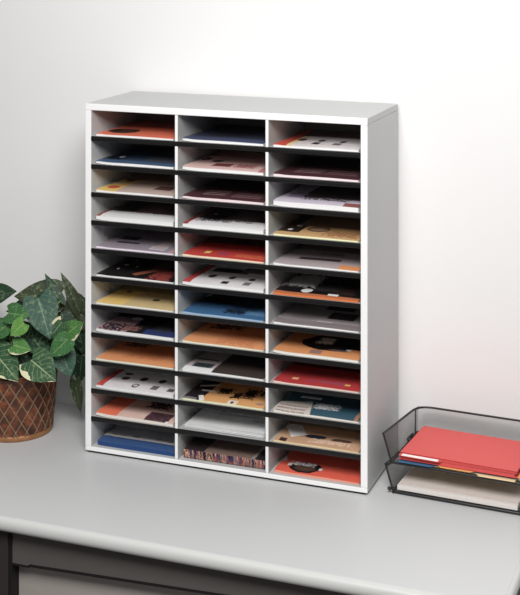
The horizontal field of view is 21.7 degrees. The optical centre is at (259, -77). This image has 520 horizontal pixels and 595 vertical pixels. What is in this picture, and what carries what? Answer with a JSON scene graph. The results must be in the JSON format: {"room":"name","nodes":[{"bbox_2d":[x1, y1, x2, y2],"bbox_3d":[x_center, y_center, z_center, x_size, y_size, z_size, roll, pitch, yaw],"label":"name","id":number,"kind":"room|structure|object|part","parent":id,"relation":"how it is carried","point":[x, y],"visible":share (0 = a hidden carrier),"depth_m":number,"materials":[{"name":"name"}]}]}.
{"room":"back office","nodes":[
{"label":"back office","id":0,"kind":"room"},
{"bbox_2d":[0,0,519,440],"bbox_3d":[0.239,0.505,3.523,5.600,3.140,0.100,0,0,21],"label":"wall","id":1,"kind":"structure","parent":0,"point":[451,68],"depth_m":3.45,"materials":[{"name":"paint"}]},
{"bbox_3d":[-0.555,2.105,1.424,5.600,0.060,4.588,0,0,21],"label":"floor","id":2,"kind":"structure","parent":0,"visible":0},
{"bbox_2d":[0,403,519,594],"bbox_3d":[-0.281,1.704,3.292,1.891,0.738,0.693,0,0,21],"label":"desk","id":3,"kind":"object","parent":2,"relation":"on","point":[74,520],"visible":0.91,"depth_m":3.01,"materials":[{"name":"grey laminate"}]},
{"bbox_3d":[-0.560,1.720,3.082,0.007,0.706,0.034,0,0,21],"label":"post","id":4,"kind":"part","parent":3,"relation":"part of","materials":[{"name":"black metal"}]},
{"bbox_2d":[0,353,57,442],"bbox_3d":[-0.649,1.251,3.578,0.230,0.168,0.230,0,0,21],"label":"pot","id":5,"kind":"object","parent":3,"relation":"on","point":[27,407],"depth_m":3.48,"materials":[{"name":"brown wicker"}]},
{"bbox_2d":[0,273,84,442],"bbox_3d":[-0.625,1.133,3.593,0.392,0.403,0.320,0,0,21],"label":"potted plant","id":6,"kind":"object","parent":3,"relation":"on","point":[51,340],"visible":0.99,"depth_m":3.50,"materials":[{"name":"green plant"}]},
{"bbox_3d":[-0.045,1.651,2.909,1.078,0.568,0.012,0,0,21],"label":"modesty panel","id":7,"kind":"part","parent":3,"relation":"part of","materials":[{"name":"grey metal"}]},
{"bbox_2d":[85,91,397,494],"bbox_3d":[-0.047,0.894,3.416,0.740,0.881,0.276,0,0,21],"label":"organizer","id":8,"kind":"object","parent":3,"relation":"on","point":[282,118],"visible":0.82,"depth_m":3.33,"materials":[{"name":"grey plastic"}]},
{"bbox_3d":[-0.385,0.894,3.545,0.016,0.847,0.275,0,0,21],"label":"panel","id":9,"kind":"part","parent":8,"relation":"part of","materials":[{"name":"white laminate"}]},
{"bbox_2d":[96,397,174,426],"bbox_3d":[-0.271,1.236,3.493,0.213,0.012,0.246,0,0,21],"label":"brochure","id":10,"kind":"object","parent":8,"relation":"on","point":[137,410],"visible":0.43,"depth_m":3.42,"materials":[{"name":"paper"}]},
{"bbox_2d":[96,369,174,397],"bbox_3d":[-0.271,1.166,3.493,0.213,0.011,0.246,0,0,21],"label":"catalogue","id":11,"kind":"object","parent":8,"relation":"on","point":[132,381],"visible":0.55,"depth_m":3.42,"materials":[{"name":"white paper"}]},
{"bbox_2d":[96,313,174,340],"bbox_3d":[-0.271,1.024,3.493,0.213,0.012,0.246,0,0,21],"label":"magazine","id":12,"kind":"object","parent":8,"relation":"on","point":[146,326],"visible":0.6,"depth_m":3.42,"materials":[{"name":"paper"}]},
{"bbox_2d":[96,341,174,368],"bbox_3d":[-0.271,1.097,3.493,0.213,0.007,0.246,0,0,21],"label":"booklet","id":13,"kind":"object","parent":8,"relation":"on","point":[159,356],"visible":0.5,"depth_m":3.43,"materials":[{"name":"orange paper"}]},
{"bbox_2d":[96,200,174,225],"bbox_3d":[-0.271,0.740,3.493,0.213,0.014,0.246,0,0,21],"label":"magazine","id":14,"kind":"object","parent":8,"relation":"on","point":[133,211],"visible":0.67,"depth_m":3.43,"materials":[{"name":"white paper"}]},
{"bbox_2d":[96,285,174,311],"bbox_3d":[-0.271,0.956,3.493,0.213,0.007,0.246,0,0,21],"label":"booklet","id":15,"kind":"object","parent":8,"relation":"on","point":[132,296],"visible":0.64,"depth_m":3.44,"materials":[{"name":"yellow paper"}]},
{"bbox_2d":[96,257,174,283],"bbox_3d":[-0.271,0.885,3.493,0.213,0.007,0.246,0,0,21],"label":"magazine","id":16,"kind":"object","parent":8,"relation":"on","point":[135,268],"visible":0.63,"depth_m":3.44,"materials":[{"name":"paper"}]},
{"bbox_2d":[96,229,174,254],"bbox_3d":[-0.271,0.814,3.493,0.213,0.007,0.246,0,0,21],"label":"report","id":17,"kind":"object","parent":8,"relation":"on","point":[138,240],"visible":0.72,"depth_m":3.45,"materials":[{"name":"paper"}]},
{"bbox_2d":[96,173,174,197],"bbox_3d":[-0.271,0.672,3.493,0.213,0.008,0.246,0,0,21],"label":"brochure","id":18,"kind":"object","parent":8,"relation":"on","point":[146,184],"visible":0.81,"depth_m":3.45,"materials":[{"name":"beige paper"}]},
{"bbox_2d":[96,146,174,168],"bbox_3d":[-0.271,0.601,3.493,0.213,0.010,0.246,0,0,21],"label":"magazine","id":19,"kind":"object","parent":8,"relation":"on","point":[140,156],"visible":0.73,"depth_m":3.44,"materials":[{"name":"paper"}]},
{"bbox_2d":[96,120,174,140],"bbox_3d":[-0.271,0.531,3.493,0.213,0.008,0.246,0,0,21],"label":"booklet","id":20,"kind":"object","parent":8,"relation":"on","point":[143,129],"visible":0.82,"depth_m":3.44,"materials":[{"name":"paper"}]},
{"bbox_2d":[97,425,174,455],"bbox_3d":[-0.268,1.311,3.500,0.213,0.014,0.246,0,0,21],"label":"catalogue","id":21,"kind":"object","parent":8,"relation":"on","point":[123,437],"visible":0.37,"depth_m":3.42,"materials":[{"name":"blue paper"}]},
{"bbox_2d":[182,380,264,409],"bbox_3d":[-0.048,1.167,3.409,0.213,0.008,0.246,0,0,21],"label":"booklet","id":22,"kind":"object","parent":8,"relation":"on","point":[207,391],"visible":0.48,"depth_m":3.35,"materials":[{"name":"orange paper"}]},
{"bbox_2d":[182,236,264,263],"bbox_3d":[-0.048,0.814,3.409,0.213,0.008,0.246,0,0,21],"label":"booklet","id":23,"kind":"object","parent":8,"relation":"on","point":[216,247],"visible":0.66,"depth_m":3.36,"materials":[{"name":"red paper"}]},
{"bbox_2d":[182,178,264,204],"bbox_3d":[-0.048,0.672,3.409,0.213,0.010,0.246,0,0,21],"label":"magazine","id":24,"kind":"object","parent":8,"relation":"on","point":[222,189],"visible":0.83,"depth_m":3.36,"materials":[{"name":"brown paper"}]},
{"bbox_2d":[182,151,264,174],"bbox_3d":[-0.048,0.600,3.409,0.213,0.011,0.246,0,0,21],"label":"magazine","id":25,"kind":"object","parent":8,"relation":"on","point":[235,162],"visible":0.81,"depth_m":3.36,"materials":[{"name":"paper"}]},
{"bbox_2d":[183,351,264,380],"bbox_3d":[-0.048,1.096,3.409,0.213,0.009,0.246,0,0,21],"label":"catalogue","id":26,"kind":"object","parent":8,"relation":"on","point":[208,362],"visible":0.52,"depth_m":3.35,"materials":[{"name":"black paper"}]},
{"bbox_2d":[183,264,264,292],"bbox_3d":[-0.048,0.883,3.409,0.213,0.011,0.246,0,0,21],"label":"catalogue","id":27,"kind":"object","parent":8,"relation":"on","point":[212,276],"visible":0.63,"depth_m":3.35,"materials":[{"name":"white paper"}]},
{"bbox_2d":[183,322,264,351],"bbox_3d":[-0.048,1.026,3.409,0.213,0.007,0.246,0,0,21],"label":"booklet","id":28,"kind":"object","parent":8,"relation":"on","point":[213,334],"visible":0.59,"depth_m":3.35,"materials":[{"name":"orange paper"}]},
{"bbox_2d":[183,293,264,321],"bbox_3d":[-0.048,0.955,3.409,0.213,0.008,0.246,0,0,21],"label":"magazine","id":29,"kind":"object","parent":8,"relation":"on","point":[213,305],"visible":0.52,"depth_m":3.36,"materials":[{"name":"blue paper"}]},
{"bbox_2d":[183,207,264,233],"bbox_3d":[-0.048,0.741,3.409,0.213,0.013,0.246,0,0,21],"label":"magazine","id":30,"kind":"object","parent":8,"relation":"on","point":[216,218],"visible":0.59,"depth_m":3.35,"materials":[{"name":"white paper"}]},
{"bbox_2d":[183,124,264,145],"bbox_3d":[-0.048,0.530,3.409,0.213,0.010,0.246,0,0,21],"label":"magazine","id":31,"kind":"object","parent":8,"relation":"on","point":[222,134],"visible":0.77,"depth_m":3.37,"materials":[{"name":"blue paper"}]},
{"bbox_2d":[185,426,262,438],"bbox_3d":[-0.048,1.240,3.409,0.208,0.001,0.235,0,0,21],"label":"paper sheet","id":32,"kind":"object","parent":8,"relation":"on","point":[185,426],"visible":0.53,"depth_m":3.30,"materials":[{"name":"white paper"}]},
{"bbox_2d":[186,426,264,437],"bbox_3d":[-0.047,1.239,3.410,0.208,0.001,0.235,0,0,20],"label":"paper sheet","id":33,"kind":"object","parent":32,"relation":"on","point":[186,426],"visible":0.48,"depth_m":3.31,"materials":[{"name":"white paper"}]},
{"bbox_2d":[184,424,263,436],"bbox_3d":[-0.048,1.237,3.410,0.208,0.002,0.235,0,0,22],"label":"paper sheet","id":34,"kind":"object","parent":33,"relation":"on","point":[184,424],"visible":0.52,"depth_m":3.29,"materials":[{"name":"white paper"}]},
{"bbox_2d":[186,424,264,435],"bbox_3d":[-0.046,1.235,3.413,0.208,0.001,0.235,0,0,20],"label":"paper sheet","id":35,"kind":"object","parent":34,"relation":"on","point":[186,424],"visible":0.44,"depth_m":3.31,"materials":[{"name":"white paper"}]},
{"bbox_2d":[186,408,264,433],"bbox_3d":[-0.044,1.233,3.415,0.208,0.002,0.235,0,0,21],"label":"paper sheet","id":36,"kind":"object","parent":35,"relation":"on","point":[205,417],"visible":0.46,"depth_m":3.35,"materials":[{"name":"white paper"}]},
{"bbox_2d":[187,457,261,468],"bbox_3d":[-0.046,1.316,3.418,0.212,0.003,0.238,0,0,21],"label":"brochure","id":37,"kind":"object","parent":8,"relation":"on","point":[187,457],"visible":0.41,"depth_m":3.31,"materials":[{"name":"multicoloured paper"}]},
{"bbox_2d":[184,455,264,468],"bbox_3d":[-0.046,1.313,3.413,0.212,0.003,0.238,0,0,21],"label":"brochure","id":38,"kind":"object","parent":37,"relation":"on","point":[184,455],"visible":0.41,"depth_m":3.30,"materials":[{"name":"multicoloured paper"}]},
{"bbox_2d":[183,454,263,466],"bbox_3d":[-0.048,1.310,3.415,0.212,0.003,0.238,0,0,21],"label":"brochure","id":39,"kind":"object","parent":38,"relation":"on","point":[183,454],"visible":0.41,"depth_m":3.30,"materials":[{"name":"multicoloured paper"}]},
{"bbox_2d":[184,453,264,465],"bbox_3d":[-0.046,1.307,3.415,0.212,0.003,0.238,0,0,21],"label":"brochure","id":40,"kind":"object","parent":39,"relation":"on","point":[184,453],"visible":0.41,"depth_m":3.30,"materials":[{"name":"multicoloured paper"}]},
{"bbox_2d":[184,451,264,464],"bbox_3d":[-0.047,1.304,3.415,0.212,0.003,0.238,0,0,21],"label":"brochure","id":41,"kind":"object","parent":40,"relation":"on","point":[184,451],"visible":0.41,"depth_m":3.30,"materials":[{"name":"multicoloured paper"}]},
{"bbox_2d":[184,450,264,462],"bbox_3d":[-0.047,1.301,3.415,0.212,0.003,0.238,0,0,21],"label":"brochure","id":42,"kind":"object","parent":41,"relation":"on","point":[184,450],"visible":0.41,"depth_m":3.30,"materials":[{"name":"multicoloured paper"}]},
{"bbox_2d":[184,437,264,461],"bbox_3d":[-0.047,1.298,3.416,0.212,0.003,0.238,0,0,21],"label":"brochure","id":43,"kind":"object","parent":42,"relation":"on","point":[199,444],"visible":0.34,"depth_m":3.34,"materials":[{"name":"black paper"}]},
{"bbox_3d":[-0.095,1.248,3.289,0.706,0.012,0.004,0,0,21],"label":"edge moulding","id":44,"kind":"part","parent":8,"relation":"part of","materials":[{"name":"black plastic"}]},
{"bbox_3d":[-0.095,1.177,3.289,0.706,0.012,0.004,0,0,21],"label":"edge moulding","id":45,"kind":"part","parent":8,"relation":"part of","materials":[{"name":"black plastic"}]},
{"bbox_3d":[-0.095,1.107,3.289,0.706,0.012,0.004,0,0,21],"label":"edge moulding","id":46,"kind":"part","parent":8,"relation":"part of","materials":[{"name":"black plastic"}]},
{"bbox_3d":[-0.095,1.036,3.289,0.706,0.012,0.004,0,0,21],"label":"edge moulding","id":47,"kind":"part","parent":8,"relation":"part of","materials":[{"name":"black plastic"}]},
{"bbox_3d":[-0.095,0.966,3.289,0.706,0.012,0.004,0,0,21],"label":"edge moulding","id":48,"kind":"part","parent":8,"relation":"part of","materials":[{"name":"black plastic"}]},
{"bbox_3d":[-0.095,0.895,3.289,0.706,0.012,0.004,0,0,21],"label":"edge moulding","id":49,"kind":"part","parent":8,"relation":"part of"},
{"bbox_3d":[-0.095,0.824,3.289,0.706,0.012,0.004,0,0,21],"label":"edge moulding","id":50,"kind":"part","parent":8,"relation":"part of","materials":[{"name":"black plastic"}]},
{"bbox_3d":[-0.095,0.753,3.289,0.706,0.012,0.004,0,0,21],"label":"edge moulding","id":51,"kind":"part","parent":8,"relation":"part of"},
{"bbox_3d":[-0.095,0.683,3.289,0.706,0.012,0.004,0,0,21],"label":"edge moulding","id":52,"kind":"part","parent":8,"relation":"part of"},
{"bbox_3d":[-0.095,0.612,3.289,0.706,0.012,0.004,0,0,21],"label":"edge moulding","id":53,"kind":"part","parent":8,"relation":"part of","materials":[{"name":"black plastic"}]},
{"bbox_3d":[-0.095,0.541,3.289,0.706,0.012,0.004,0,0,21],"label":"edge moulding","id":54,"kind":"part","parent":8,"relation":"part of","materials":[{"name":"black plastic"}]},
{"bbox_2d":[93,408,360,454],"bbox_3d":[-0.048,1.244,3.414,0.707,0.004,0.263,0,0,21],"label":"shelf","id":55,"kind":"object","parent":8,"relation":"attached to","point":[179,428],"depth_m":3.31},
{"bbox_2d":[93,380,360,423],"bbox_3d":[-0.048,1.174,3.414,0.707,0.004,0.263,0,0,21],"label":"shelf","id":56,"kind":"object","parent":8,"relation":"attached to","point":[268,413],"depth_m":3.31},
{"bbox_2d":[93,341,360,393],"bbox_3d":[-0.048,1.103,3.414,0.707,0.004,0.263,0,0,21],"label":"shelf","id":57,"kind":"object","parent":8,"relation":"attached to","point":[178,372],"depth_m":3.32,"materials":[{"name":"white"}]},
{"bbox_2d":[93,322,360,363],"bbox_3d":[-0.048,1.032,3.414,0.707,0.004,0.263,0,0,21],"label":"shelf","id":58,"kind":"object","parent":8,"relation":"attached to","point":[178,343],"depth_m":3.31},
{"bbox_2d":[93,285,360,333],"bbox_3d":[-0.048,0.962,3.414,0.707,0.004,0.263,0,0,21],"label":"shelf","id":59,"kind":"object","parent":8,"relation":"attached to","point":[178,314],"depth_m":3.32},
{"bbox_2d":[93,260,360,303],"bbox_3d":[-0.048,0.891,3.414,0.707,0.004,0.263,0,0,21],"label":"shelf","id":60,"kind":"object","parent":8,"relation":"attached to","point":[178,286],"depth_m":3.32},
{"bbox_2d":[93,232,360,272],"bbox_3d":[-0.048,0.820,3.414,0.707,0.004,0.263,0,0,21],"label":"shelf","id":61,"kind":"object","parent":8,"relation":"attached to","point":[178,257],"depth_m":3.33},
{"bbox_2d":[93,214,360,242],"bbox_3d":[-0.048,0.750,3.414,0.707,0.004,0.263,0,0,21],"label":"shelf","id":62,"kind":"object","parent":8,"relation":"attached to","point":[178,228],"depth_m":3.31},
{"bbox_2d":[93,191,360,212],"bbox_3d":[-0.048,0.679,3.414,0.707,0.004,0.263,0,0,21],"label":"shelf","id":63,"kind":"object","parent":8,"relation":"attached to","point":[178,200],"depth_m":3.30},
{"bbox_2d":[93,163,360,182],"bbox_3d":[-0.048,0.608,3.414,0.707,0.004,0.263,0,0,21],"label":"shelf","id":64,"kind":"object","parent":8,"relation":"attached to","point":[179,172],"depth_m":3.30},
{"bbox_2d":[94,135,360,152],"bbox_3d":[-0.048,0.538,3.414,0.707,0.004,0.263,0,0,21],"label":"shelf","id":65,"kind":"object","parent":8,"relation":"attached to","point":[179,144],"depth_m":3.30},
{"bbox_3d":[-0.047,1.324,3.417,0.740,0.011,0.275,0,0,21],"label":"panel","id":66,"kind":"part","parent":8,"relation":"part of","materials":[{"name":"white laminate"}]},
{"bbox_3d":[-0.047,0.462,3.417,0.740,0.016,0.275,0,0,21],"label":"panel","id":67,"kind":"part","parent":8,"relation":"part of","materials":[{"name":"white laminate"}]},
{"bbox_3d":[0.000,0.894,3.541,0.706,0.847,0.006,0,0,21],"label":"panel","id":68,"kind":"part","parent":8,"relation":"part of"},
{"bbox_2d":[273,391,360,422],"bbox_3d":[0.175,1.167,3.325,0.213,0.008,0.246,0,0,21],"label":"brochure","id":69,"kind":"object","parent":8,"relation":"on","point":[295,403],"visible":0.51,"depth_m":3.26,"materials":[{"name":"teal paper"}]},
{"bbox_2d":[273,421,360,452],"bbox_3d":[0.175,1.238,3.325,0.213,0.007,0.246,0,0,21],"label":"brochure","id":70,"kind":"object","parent":8,"relation":"on","point":[295,432],"visible":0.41,"depth_m":3.26,"materials":[{"name":"beige paper"}]},
{"bbox_2d":[273,332,360,362],"bbox_3d":[0.175,1.025,3.325,0.213,0.010,0.246,0,0,21],"label":"magazine","id":71,"kind":"object","parent":8,"relation":"on","point":[297,343],"visible":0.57,"depth_m":3.26,"materials":[{"name":"orange paper"}]},
{"bbox_2d":[273,362,360,392],"bbox_3d":[0.175,1.097,3.325,0.213,0.007,0.246,0,0,21],"label":"booklet","id":72,"kind":"object","parent":8,"relation":"on","point":[297,373],"visible":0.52,"depth_m":3.26,"materials":[{"name":"red paper"}]},
{"bbox_2d":[273,303,360,332],"bbox_3d":[0.175,0.956,3.325,0.213,0.007,0.246,0,0,21],"label":"report","id":73,"kind":"object","parent":8,"relation":"on","point":[300,314],"visible":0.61,"depth_m":3.28,"materials":[{"name":"grey paper"}]},
{"bbox_2d":[273,184,360,211],"bbox_3d":[0.175,0.669,3.325,0.213,0.015,0.246,0,0,21],"label":"magazine","id":74,"kind":"object","parent":8,"relation":"on","point":[348,199],"visible":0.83,"depth_m":3.26,"materials":[{"name":"white paper"}]},
{"bbox_2d":[273,273,360,302],"bbox_3d":[0.175,0.884,3.325,0.213,0.008,0.246,0,0,21],"label":"magazine","id":75,"kind":"object","parent":8,"relation":"on","point":[300,285],"visible":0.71,"depth_m":3.27,"materials":[{"name":"black paper"}]},
{"bbox_2d":[273,244,360,272],"bbox_3d":[0.175,0.814,3.325,0.213,0.007,0.246,0,0,21],"label":"report","id":76,"kind":"object","parent":8,"relation":"on","point":[346,259],"visible":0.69,"depth_m":3.28,"materials":[{"name":"white paper"}]},
{"bbox_2d":[273,214,360,241],"bbox_3d":[0.175,0.744,3.325,0.213,0.007,0.246,0,0,21],"label":"booklet","id":77,"kind":"object","parent":8,"relation":"on","point":[335,228],"visible":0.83,"depth_m":3.29,"materials":[{"name":"paper"}]},
{"bbox_2d":[273,157,360,181],"bbox_3d":[0.175,0.601,3.325,0.213,0.009,0.246,0,0,21],"label":"magazine","id":78,"kind":"object","parent":8,"relation":"on","point":[334,169],"visible":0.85,"depth_m":3.28,"materials":[{"name":"purple paper"}]},
{"bbox_2d":[273,130,360,151],"bbox_3d":[0.175,0.531,3.325,0.213,0.008,0.246,0,0,21],"label":"catalogue","id":79,"kind":"object","parent":8,"relation":"on","point":[307,139],"visible":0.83,"depth_m":3.28,"materials":[{"name":"white paper"}]},
{"bbox_2d":[274,450,360,484],"bbox_3d":[0.177,1.314,3.331,0.213,0.008,0.246,0,0,21],"label":"booklet","id":80,"kind":"object","parent":8,"relation":"on","point":[312,465],"visible":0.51,"depth_m":3.26,"materials":[{"name":"red paper"}]},
{"bbox_3d":[0.291,0.894,3.289,0.016,0.847,0.275,0,0,21],"label":"panel","id":81,"kind":"part","parent":8,"relation":"part of","materials":[{"name":"white laminate"}]},
{"bbox_2d":[382,406,519,514],"bbox_3d":[0.491,1.265,3.205,0.356,0.140,0.218,0,0,24],"label":"tray","id":82,"kind":"object","parent":3,"relation":"on","point":[398,435],"visible":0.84,"depth_m":3.21,"materials":[{"name":"black metal"}]},
{"bbox_2d":[397,467,519,509],"bbox_3d":[0.492,1.320,3.207,0.284,0.011,0.200,0,0,24],"label":"paper ream","id":83,"kind":"object","parent":82,"relation":"on","point":[494,503],"visible":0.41,"depth_m":3.12,"materials":[{"name":"white paper"}]},
{"bbox_2d":[400,465,519,504],"bbox_3d":[0.495,1.313,3.207,0.280,0.004,0.190,0,0,24],"label":"folder","id":84,"kind":"object","parent":83,"relation":"on","point":[416,477],"visible":0.54,"depth_m":3.17,"materials":[{"name":"beige paper"}]},
{"bbox_2d":[434,466,519,481],"bbox_3d":[0.494,1.257,3.197,0.285,0.002,0.208,0,0,24],"label":"folder","id":85,"kind":"object","parent":82,"relation":"on","point":[477,474],"visible":0.16,"depth_m":3.07,"materials":[{"name":"beige paper"}]},
{"bbox_2d":[398,459,518,479],"bbox_3d":[0.491,1.255,3.198,0.285,0.002,0.208,0,0,24],"label":"folder","id":86,"kind":"object","parent":85,"relation":"on","point":[400,460],"visible":0.15,"depth_m":3.14,"materials":[{"name":"blue paper"}]},
{"bbox_2d":[438,465,519,478],"bbox_3d":[0.494,1.252,3.198,0.285,0.002,0.208,0,0,24],"label":"folder","id":87,"kind":"object","parent":86,"relation":"on","point":[438,465],"visible":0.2,"depth_m":3.11,"materials":[{"name":"orange paper"}]},
{"bbox_2d":[399,427,519,477],"bbox_3d":[0.490,1.246,3.196,0.279,0.010,0.190,0,0,24],"label":"folder","id":88,"kind":"object","parent":87,"relation":"on","point":[443,463],"visible":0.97,"depth_m":3.10,"materials":[{"name":"red paper"}]},
{"bbox_2d":[400,426,519,473],"bbox_3d":[0.490,1.239,3.188,0.277,0.005,0.192,0,0,25],"label":"folder","id":89,"kind":"object","parent":88,"relation":"on","point":[433,444],"visible":1,"depth_m":3.18,"materials":[{"name":"paper"}]}
]}

